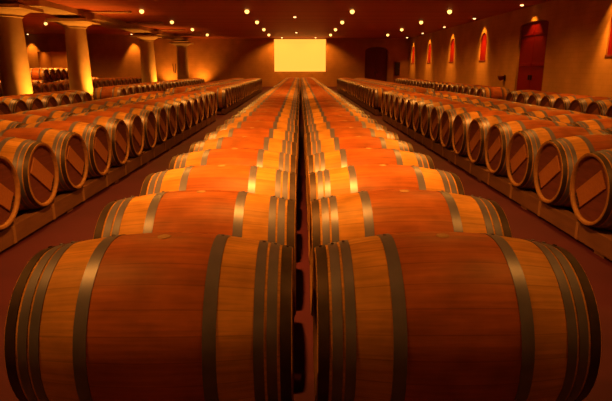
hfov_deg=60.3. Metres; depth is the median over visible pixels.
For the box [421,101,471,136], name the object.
wine barrel
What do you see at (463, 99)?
wine barrel
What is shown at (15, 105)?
wine barrel
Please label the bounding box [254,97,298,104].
wine barrel
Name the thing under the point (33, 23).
ceiling
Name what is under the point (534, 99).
wine barrel
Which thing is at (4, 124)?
wine barrel
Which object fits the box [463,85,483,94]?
wine barrel
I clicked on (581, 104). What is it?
wine barrel
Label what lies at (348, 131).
wine barrel
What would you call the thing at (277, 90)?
wine barrel
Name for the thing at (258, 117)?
wine barrel
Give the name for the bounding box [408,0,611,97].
wall
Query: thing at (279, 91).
wine barrel
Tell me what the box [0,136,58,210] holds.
wine barrel
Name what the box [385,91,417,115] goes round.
wine barrel
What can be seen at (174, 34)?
trim
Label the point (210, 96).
wine barrel
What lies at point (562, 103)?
wine barrel
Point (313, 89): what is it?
wine barrel
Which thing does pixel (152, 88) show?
wine barrel
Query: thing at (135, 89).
wine barrel
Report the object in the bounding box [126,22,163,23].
trim
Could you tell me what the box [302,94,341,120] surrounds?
wine barrel
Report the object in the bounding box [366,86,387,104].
wine barrel
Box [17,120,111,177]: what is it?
wine barrel
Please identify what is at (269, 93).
wine barrel
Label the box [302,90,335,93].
wine barrel
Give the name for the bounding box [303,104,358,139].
wine barrel
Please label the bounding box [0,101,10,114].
wine barrel
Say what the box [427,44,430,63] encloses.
window
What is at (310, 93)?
wine barrel
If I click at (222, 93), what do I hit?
wine barrel
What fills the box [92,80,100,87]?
wine barrel
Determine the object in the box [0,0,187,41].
trim
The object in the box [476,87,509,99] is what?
wine barrel
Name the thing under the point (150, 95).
wine barrel
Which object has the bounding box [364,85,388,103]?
wine barrel
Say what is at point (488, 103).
wine barrel
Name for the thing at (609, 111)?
wine barrel
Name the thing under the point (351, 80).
wine barrel
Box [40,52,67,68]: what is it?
wall
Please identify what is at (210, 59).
wall
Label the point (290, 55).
window
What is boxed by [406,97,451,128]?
wine barrel
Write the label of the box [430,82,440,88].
wine barrel
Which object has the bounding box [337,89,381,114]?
rack
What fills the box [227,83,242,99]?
wine barrel
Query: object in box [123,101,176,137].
wine barrel
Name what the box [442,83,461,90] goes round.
wine barrel
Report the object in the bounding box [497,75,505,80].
wall lantern
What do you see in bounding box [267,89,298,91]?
wine barrel
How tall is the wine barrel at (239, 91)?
0.694 m
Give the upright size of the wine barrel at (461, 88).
0.694 m
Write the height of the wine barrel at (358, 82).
0.694 m
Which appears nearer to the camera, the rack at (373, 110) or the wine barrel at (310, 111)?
the wine barrel at (310, 111)
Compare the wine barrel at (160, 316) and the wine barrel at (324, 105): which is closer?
the wine barrel at (160, 316)
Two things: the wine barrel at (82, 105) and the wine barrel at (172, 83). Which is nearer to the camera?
the wine barrel at (82, 105)
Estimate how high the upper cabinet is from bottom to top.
1.050 m
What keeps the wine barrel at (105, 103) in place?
on the rack
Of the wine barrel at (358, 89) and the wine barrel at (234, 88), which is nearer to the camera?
the wine barrel at (234, 88)
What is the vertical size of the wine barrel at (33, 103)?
0.698 m
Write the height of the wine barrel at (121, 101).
0.698 m
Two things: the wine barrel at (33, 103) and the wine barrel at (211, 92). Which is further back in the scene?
the wine barrel at (211, 92)
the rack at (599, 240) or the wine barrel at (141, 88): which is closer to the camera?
the rack at (599, 240)
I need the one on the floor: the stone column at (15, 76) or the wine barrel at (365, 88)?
the stone column at (15, 76)
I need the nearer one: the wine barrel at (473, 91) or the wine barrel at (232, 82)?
the wine barrel at (473, 91)
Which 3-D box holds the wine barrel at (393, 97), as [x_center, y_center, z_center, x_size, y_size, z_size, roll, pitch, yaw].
[2.617,-2.368,13.256,0.930,0.698,0.696,0,14,-1]
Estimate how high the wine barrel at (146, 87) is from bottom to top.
0.694 m
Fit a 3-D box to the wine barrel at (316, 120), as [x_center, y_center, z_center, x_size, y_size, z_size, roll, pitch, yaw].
[0.440,-0.760,6.865,0.930,0.698,0.696,0,14,-1]
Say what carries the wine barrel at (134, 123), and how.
on the rack at (25, 224)
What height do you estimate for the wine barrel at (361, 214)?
0.698 m
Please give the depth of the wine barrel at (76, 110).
8.30 m
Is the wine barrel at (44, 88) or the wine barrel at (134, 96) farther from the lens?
the wine barrel at (44, 88)
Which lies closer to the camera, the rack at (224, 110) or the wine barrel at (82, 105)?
the wine barrel at (82, 105)
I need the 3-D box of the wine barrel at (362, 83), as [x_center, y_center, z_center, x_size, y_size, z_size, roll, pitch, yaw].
[2.519,-4.436,21.473,0.930,0.694,0.694,0,14,-1]
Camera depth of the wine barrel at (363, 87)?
19.28 m
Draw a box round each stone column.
[0,4,43,95]
[46,18,100,99]
[129,35,162,82]
[168,42,193,79]
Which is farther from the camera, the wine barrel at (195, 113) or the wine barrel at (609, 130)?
the wine barrel at (195, 113)
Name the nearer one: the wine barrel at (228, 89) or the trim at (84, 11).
the wine barrel at (228, 89)
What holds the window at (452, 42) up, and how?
in the wall at (578, 35)
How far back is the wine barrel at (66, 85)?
22.95 m
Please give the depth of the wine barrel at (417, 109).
10.33 m
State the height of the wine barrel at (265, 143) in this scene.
0.698 m
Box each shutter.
[450,40,452,61]
[452,39,453,60]
[480,33,484,59]
[483,33,486,59]
[607,23,611,54]
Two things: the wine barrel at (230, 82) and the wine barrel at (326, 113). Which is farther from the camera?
the wine barrel at (230, 82)
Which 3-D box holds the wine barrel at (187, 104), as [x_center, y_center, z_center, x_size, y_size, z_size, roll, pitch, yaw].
[-2.911,-1.813,11.049,0.930,0.698,0.696,0,14,-1]
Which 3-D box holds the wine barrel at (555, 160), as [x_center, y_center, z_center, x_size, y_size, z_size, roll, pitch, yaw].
[2.707,-0.265,4.901,0.930,0.698,0.696,0,14,-1]
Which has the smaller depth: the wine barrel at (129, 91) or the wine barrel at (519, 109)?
the wine barrel at (519, 109)
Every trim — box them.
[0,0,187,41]
[84,11,131,12]
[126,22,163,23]
[154,29,185,30]
[174,34,200,35]
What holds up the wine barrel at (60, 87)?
on the rack
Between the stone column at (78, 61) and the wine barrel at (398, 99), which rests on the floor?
the stone column at (78, 61)
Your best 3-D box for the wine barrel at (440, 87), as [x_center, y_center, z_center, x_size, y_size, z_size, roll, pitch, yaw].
[6.075,-4.604,22.143,0.930,0.694,0.694,0,14,-1]
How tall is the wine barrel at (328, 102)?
0.698 m
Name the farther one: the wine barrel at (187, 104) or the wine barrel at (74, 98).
the wine barrel at (74, 98)
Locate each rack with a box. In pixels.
[0,114,216,251]
[216,89,261,114]
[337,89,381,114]
[382,113,611,260]
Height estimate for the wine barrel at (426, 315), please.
0.698 m
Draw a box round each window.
[274,39,325,71]
[411,47,413,63]
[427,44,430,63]
[449,39,453,62]
[479,33,486,61]
[605,23,611,56]
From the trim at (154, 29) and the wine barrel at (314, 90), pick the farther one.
the trim at (154, 29)
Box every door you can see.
[365,47,387,80]
[516,21,548,90]
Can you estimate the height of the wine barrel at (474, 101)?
0.698 m
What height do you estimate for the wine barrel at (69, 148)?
0.698 m
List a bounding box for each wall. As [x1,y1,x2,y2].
[25,34,409,86]
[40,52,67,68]
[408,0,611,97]
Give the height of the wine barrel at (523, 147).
0.698 m
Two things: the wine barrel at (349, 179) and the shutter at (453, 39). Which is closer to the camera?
the wine barrel at (349, 179)
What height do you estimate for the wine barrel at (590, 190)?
0.698 m
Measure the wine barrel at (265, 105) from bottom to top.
0.698 m
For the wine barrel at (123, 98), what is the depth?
11.09 m
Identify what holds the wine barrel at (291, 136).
on the rack
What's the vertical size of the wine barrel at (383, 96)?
0.698 m
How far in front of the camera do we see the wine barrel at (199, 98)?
12.32 m
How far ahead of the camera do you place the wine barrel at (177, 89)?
16.57 m
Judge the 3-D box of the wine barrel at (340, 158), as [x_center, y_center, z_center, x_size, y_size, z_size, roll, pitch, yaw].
[0.478,-0.060,4.086,0.930,0.698,0.696,0,14,-1]
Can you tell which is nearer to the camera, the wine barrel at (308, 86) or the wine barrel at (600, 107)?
the wine barrel at (600, 107)
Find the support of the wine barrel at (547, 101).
on the rack
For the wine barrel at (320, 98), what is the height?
0.698 m
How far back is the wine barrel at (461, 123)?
7.53 m
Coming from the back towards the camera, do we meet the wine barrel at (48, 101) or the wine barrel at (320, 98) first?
the wine barrel at (48, 101)
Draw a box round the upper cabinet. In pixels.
[394,62,399,75]
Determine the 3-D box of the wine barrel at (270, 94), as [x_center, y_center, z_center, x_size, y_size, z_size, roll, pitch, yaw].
[-0.635,-2.156,12.412,0.930,0.698,0.696,0,14,-1]
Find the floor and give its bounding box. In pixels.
[0,87,611,400]
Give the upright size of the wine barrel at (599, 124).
0.698 m
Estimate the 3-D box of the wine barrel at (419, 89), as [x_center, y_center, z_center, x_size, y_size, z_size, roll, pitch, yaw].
[3.566,-3.212,16.610,0.930,0.694,0.694,0,14,-1]
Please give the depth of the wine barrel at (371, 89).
17.14 m
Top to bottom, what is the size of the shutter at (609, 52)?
1.233 m
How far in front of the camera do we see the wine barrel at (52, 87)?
21.57 m
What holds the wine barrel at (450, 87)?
on the rack
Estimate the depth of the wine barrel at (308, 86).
17.81 m
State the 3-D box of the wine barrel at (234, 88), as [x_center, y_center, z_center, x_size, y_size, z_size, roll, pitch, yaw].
[-3.009,-3.792,18.918,0.930,0.694,0.694,0,14,-1]
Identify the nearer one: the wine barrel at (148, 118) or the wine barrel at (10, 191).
the wine barrel at (10, 191)
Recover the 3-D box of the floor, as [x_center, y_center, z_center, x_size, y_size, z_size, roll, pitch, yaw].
[-7.891,-3.123,18.715,32.650,0.200,48.000,0,14,-1]
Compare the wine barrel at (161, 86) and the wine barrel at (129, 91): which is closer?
the wine barrel at (129, 91)
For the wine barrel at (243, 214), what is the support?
on the rack
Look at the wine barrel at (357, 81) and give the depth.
24.13 m
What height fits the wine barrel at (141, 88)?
0.694 m
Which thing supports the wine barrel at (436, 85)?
on the rack
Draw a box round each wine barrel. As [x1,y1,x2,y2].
[0,97,27,113]
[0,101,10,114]
[0,114,53,123]
[0,119,25,129]
[0,127,88,192]
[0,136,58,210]
[0,155,20,229]
[3,95,43,109]
[4,232,293,400]
[12,109,74,118]
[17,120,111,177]
[20,94,57,107]
[32,83,49,92]
[32,85,40,93]
[34,92,70,105]
[37,106,93,113]
[38,83,57,91]
[47,91,81,103]
[47,115,129,166]
[48,82,64,90]
[54,82,69,89]
[56,103,108,109]
[63,90,91,101]
[70,111,143,157]
[75,101,122,106]
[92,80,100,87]
[92,98,133,103]
[92,107,156,149]
[93,86,126,99]
[93,190,295,315]
[95,80,105,86]
[102,80,110,85]
[105,97,144,101]
[108,104,167,143]
[114,86,132,94]
[116,85,138,93]
[117,95,152,99]
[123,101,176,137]
[127,84,144,92]
[131,93,161,97]
[133,84,149,91]
[133,99,184,132]
[136,83,154,90]
[137,92,168,95]
[140,165,296,263]
[143,91,175,94]
[146,83,159,90]
[147,97,191,128]
[148,82,163,90]
[155,82,167,90]
[157,95,198,125]
[158,81,174,87]
[166,87,195,92]
[166,94,203,121]
[168,148,295,172]
[171,93,208,118]
[176,91,213,116]
[181,90,216,113]
[189,136,296,183]
[197,87,228,108]
[204,127,297,188]
[205,86,230,105]
[210,86,233,104]
[215,85,235,103]
[216,121,297,133]
[220,84,240,100]
[223,84,237,101]
[224,82,245,97]
[224,115,297,125]
[225,83,243,98]
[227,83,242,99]
[230,82,247,96]
[232,111,297,119]
[238,107,298,147]
[243,104,298,113]
[247,101,298,107]
[250,99,297,103]
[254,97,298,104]
[256,95,298,99]
[259,94,298,97]
[261,93,298,96]
[263,91,298,94]
[265,90,298,93]
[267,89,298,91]
[301,86,327,104]
[302,89,333,91]
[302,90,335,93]
[302,91,337,94]
[302,93,339,96]
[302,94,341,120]
[303,95,344,99]
[303,97,347,101]
[303,99,350,104]
[303,101,354,107]
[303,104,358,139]
[304,107,363,114]
[304,111,369,119]
[304,115,376,164]
[305,120,386,175]
[306,127,398,142]
[306,136,413,205]
[307,148,434,224]
[308,164,464,263]
[310,189,511,315]
[313,231,601,400]
[345,80,359,92]
[349,81,364,95]
[352,82,368,96]
[354,83,374,97]
[356,83,373,98]
[357,84,379,99]
[359,84,378,100]
[361,85,383,102]
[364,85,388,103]
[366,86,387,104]
[369,87,393,106]
[372,87,402,109]
[381,90,412,113]
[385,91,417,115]
[390,92,427,118]
[394,94,432,121]
[400,95,441,124]
[404,87,434,92]
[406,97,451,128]
[413,99,461,132]
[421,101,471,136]
[423,91,448,94]
[426,81,441,87]
[429,92,461,95]
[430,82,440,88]
[430,104,485,142]
[434,82,451,90]
[437,93,467,97]
[438,83,449,90]
[440,107,503,148]
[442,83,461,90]
[445,95,480,99]
[447,84,460,91]
[452,84,472,92]
[452,110,522,155]
[453,96,492,101]
[457,85,474,93]
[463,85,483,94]
[464,98,505,103]
[467,114,546,164]
[470,86,492,95]
[475,100,518,106]
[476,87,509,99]
[485,119,576,175]
[489,103,537,109]
[504,106,560,113]
[506,90,535,101]
[506,126,611,189]
[516,91,546,103]
[521,109,585,117]
[527,92,563,105]
[533,134,611,207]
[539,93,576,107]
[544,113,611,123]
[553,95,595,109]
[568,97,611,112]
[569,118,611,129]
[569,149,611,229]
[585,99,611,115]
[602,127,611,133]
[605,105,611,116]
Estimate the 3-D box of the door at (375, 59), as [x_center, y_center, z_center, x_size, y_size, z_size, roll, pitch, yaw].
[5.558,-10.616,41.866,1.760,3.010,0.130,0,14,-1]
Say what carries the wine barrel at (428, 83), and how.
on the rack
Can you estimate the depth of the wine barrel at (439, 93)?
13.25 m
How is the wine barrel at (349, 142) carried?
on the rack
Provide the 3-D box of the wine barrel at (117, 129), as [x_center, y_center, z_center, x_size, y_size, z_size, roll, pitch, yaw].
[-2.860,-0.761,6.872,0.930,0.698,0.696,0,14,-1]
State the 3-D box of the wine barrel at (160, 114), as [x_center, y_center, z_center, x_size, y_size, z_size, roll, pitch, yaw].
[-2.888,-1.287,8.960,0.930,0.698,0.696,0,14,-1]
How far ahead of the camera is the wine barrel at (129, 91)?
18.13 m
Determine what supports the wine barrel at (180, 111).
on the rack at (25, 224)
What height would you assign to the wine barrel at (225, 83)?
0.694 m
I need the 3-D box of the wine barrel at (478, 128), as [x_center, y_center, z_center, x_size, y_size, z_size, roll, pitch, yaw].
[2.687,-0.791,6.989,0.930,0.698,0.696,0,14,-1]
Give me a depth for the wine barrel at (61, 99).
13.04 m
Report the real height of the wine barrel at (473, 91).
0.694 m
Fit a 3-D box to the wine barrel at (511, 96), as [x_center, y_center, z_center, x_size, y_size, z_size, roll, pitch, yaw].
[6.159,-2.744,14.748,0.930,0.698,0.696,0,14,-1]
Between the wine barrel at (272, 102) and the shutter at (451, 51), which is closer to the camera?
the wine barrel at (272, 102)
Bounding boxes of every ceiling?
[22,13,133,33]
[47,0,550,37]
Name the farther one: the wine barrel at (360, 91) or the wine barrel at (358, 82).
the wine barrel at (358, 82)
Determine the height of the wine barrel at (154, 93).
0.698 m
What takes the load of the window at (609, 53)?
in the wall at (578, 35)
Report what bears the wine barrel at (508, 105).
on the rack
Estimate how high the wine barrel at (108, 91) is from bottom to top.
0.694 m
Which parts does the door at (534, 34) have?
rail, rail, rail, rail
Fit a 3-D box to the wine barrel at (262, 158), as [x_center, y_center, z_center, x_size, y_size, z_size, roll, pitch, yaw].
[-0.540,-0.057,4.075,0.930,0.698,0.696,0,14,-1]
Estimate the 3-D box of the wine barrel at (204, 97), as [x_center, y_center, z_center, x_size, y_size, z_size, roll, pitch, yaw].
[-2.936,-2.339,13.138,0.930,0.698,0.696,0,14,-1]
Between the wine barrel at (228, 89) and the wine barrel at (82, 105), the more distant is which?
the wine barrel at (228, 89)
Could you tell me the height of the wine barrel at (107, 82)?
0.694 m
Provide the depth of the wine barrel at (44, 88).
20.89 m
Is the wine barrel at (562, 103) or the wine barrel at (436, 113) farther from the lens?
the wine barrel at (562, 103)
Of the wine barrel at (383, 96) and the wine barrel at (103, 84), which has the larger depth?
the wine barrel at (103, 84)
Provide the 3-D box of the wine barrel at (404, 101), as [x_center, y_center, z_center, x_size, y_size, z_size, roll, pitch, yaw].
[2.634,-2.018,11.863,0.930,0.698,0.696,0,14,-1]
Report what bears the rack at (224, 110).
on the floor
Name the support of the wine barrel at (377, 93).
on the rack at (373, 110)
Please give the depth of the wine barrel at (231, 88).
18.13 m
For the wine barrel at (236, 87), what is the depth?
19.49 m
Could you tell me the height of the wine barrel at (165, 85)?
0.694 m
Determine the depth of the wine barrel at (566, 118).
6.95 m
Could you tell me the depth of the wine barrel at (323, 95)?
11.56 m
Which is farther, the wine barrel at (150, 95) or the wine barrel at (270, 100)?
the wine barrel at (150, 95)
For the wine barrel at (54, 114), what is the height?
0.698 m
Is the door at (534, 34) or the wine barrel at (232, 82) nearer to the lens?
the door at (534, 34)
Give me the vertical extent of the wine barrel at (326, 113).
0.698 m
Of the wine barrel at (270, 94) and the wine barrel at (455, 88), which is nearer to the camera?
the wine barrel at (270, 94)
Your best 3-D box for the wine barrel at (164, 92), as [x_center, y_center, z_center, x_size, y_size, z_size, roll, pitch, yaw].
[-3.938,-2.570,14.056,0.930,0.698,0.696,0,14,-1]
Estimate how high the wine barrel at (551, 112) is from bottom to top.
0.698 m
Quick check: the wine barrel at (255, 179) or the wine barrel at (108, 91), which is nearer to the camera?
the wine barrel at (255, 179)
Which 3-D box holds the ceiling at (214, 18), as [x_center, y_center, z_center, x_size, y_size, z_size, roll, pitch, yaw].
[-0.141,-6.917,17.851,17.550,0.200,48.000,0,14,-1]
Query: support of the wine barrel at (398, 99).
on the rack at (599, 240)
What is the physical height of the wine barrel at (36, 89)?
0.694 m
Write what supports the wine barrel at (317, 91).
on the rack
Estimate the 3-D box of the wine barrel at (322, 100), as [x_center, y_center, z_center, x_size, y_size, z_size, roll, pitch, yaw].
[0.404,-1.634,10.339,0.930,0.698,0.696,0,14,-1]
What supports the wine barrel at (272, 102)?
on the rack
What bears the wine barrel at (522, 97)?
on the rack
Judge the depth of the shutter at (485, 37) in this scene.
24.75 m
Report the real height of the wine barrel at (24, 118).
0.698 m
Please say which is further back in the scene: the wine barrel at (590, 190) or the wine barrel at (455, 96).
the wine barrel at (455, 96)
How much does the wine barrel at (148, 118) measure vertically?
0.698 m
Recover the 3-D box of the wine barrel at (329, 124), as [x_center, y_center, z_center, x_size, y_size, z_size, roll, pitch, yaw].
[0.454,-0.585,6.170,0.930,0.698,0.696,0,14,-1]
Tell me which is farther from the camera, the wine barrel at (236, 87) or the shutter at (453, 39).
the shutter at (453, 39)
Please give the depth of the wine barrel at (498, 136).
6.14 m
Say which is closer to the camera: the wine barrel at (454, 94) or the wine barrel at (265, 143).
the wine barrel at (265, 143)
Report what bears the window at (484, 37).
in the wall at (578, 35)
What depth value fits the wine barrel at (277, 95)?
11.55 m
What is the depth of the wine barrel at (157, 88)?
21.62 m
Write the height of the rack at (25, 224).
0.180 m
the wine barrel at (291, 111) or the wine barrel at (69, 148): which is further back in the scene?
the wine barrel at (291, 111)
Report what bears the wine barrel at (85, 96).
on the rack
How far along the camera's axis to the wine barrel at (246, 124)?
5.97 m
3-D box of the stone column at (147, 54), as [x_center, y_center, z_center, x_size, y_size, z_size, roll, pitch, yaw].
[-9.629,-8.325,32.132,1.600,3.340,1.600,0,14,-1]
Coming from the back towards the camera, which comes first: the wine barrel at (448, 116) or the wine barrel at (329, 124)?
the wine barrel at (448, 116)
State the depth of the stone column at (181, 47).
40.06 m
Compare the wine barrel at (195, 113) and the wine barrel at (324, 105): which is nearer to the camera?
the wine barrel at (324, 105)
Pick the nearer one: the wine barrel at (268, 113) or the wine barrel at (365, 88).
the wine barrel at (268, 113)
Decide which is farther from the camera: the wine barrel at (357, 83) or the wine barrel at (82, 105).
the wine barrel at (357, 83)
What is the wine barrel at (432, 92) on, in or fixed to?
on the rack
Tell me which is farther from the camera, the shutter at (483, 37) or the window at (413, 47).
the window at (413, 47)

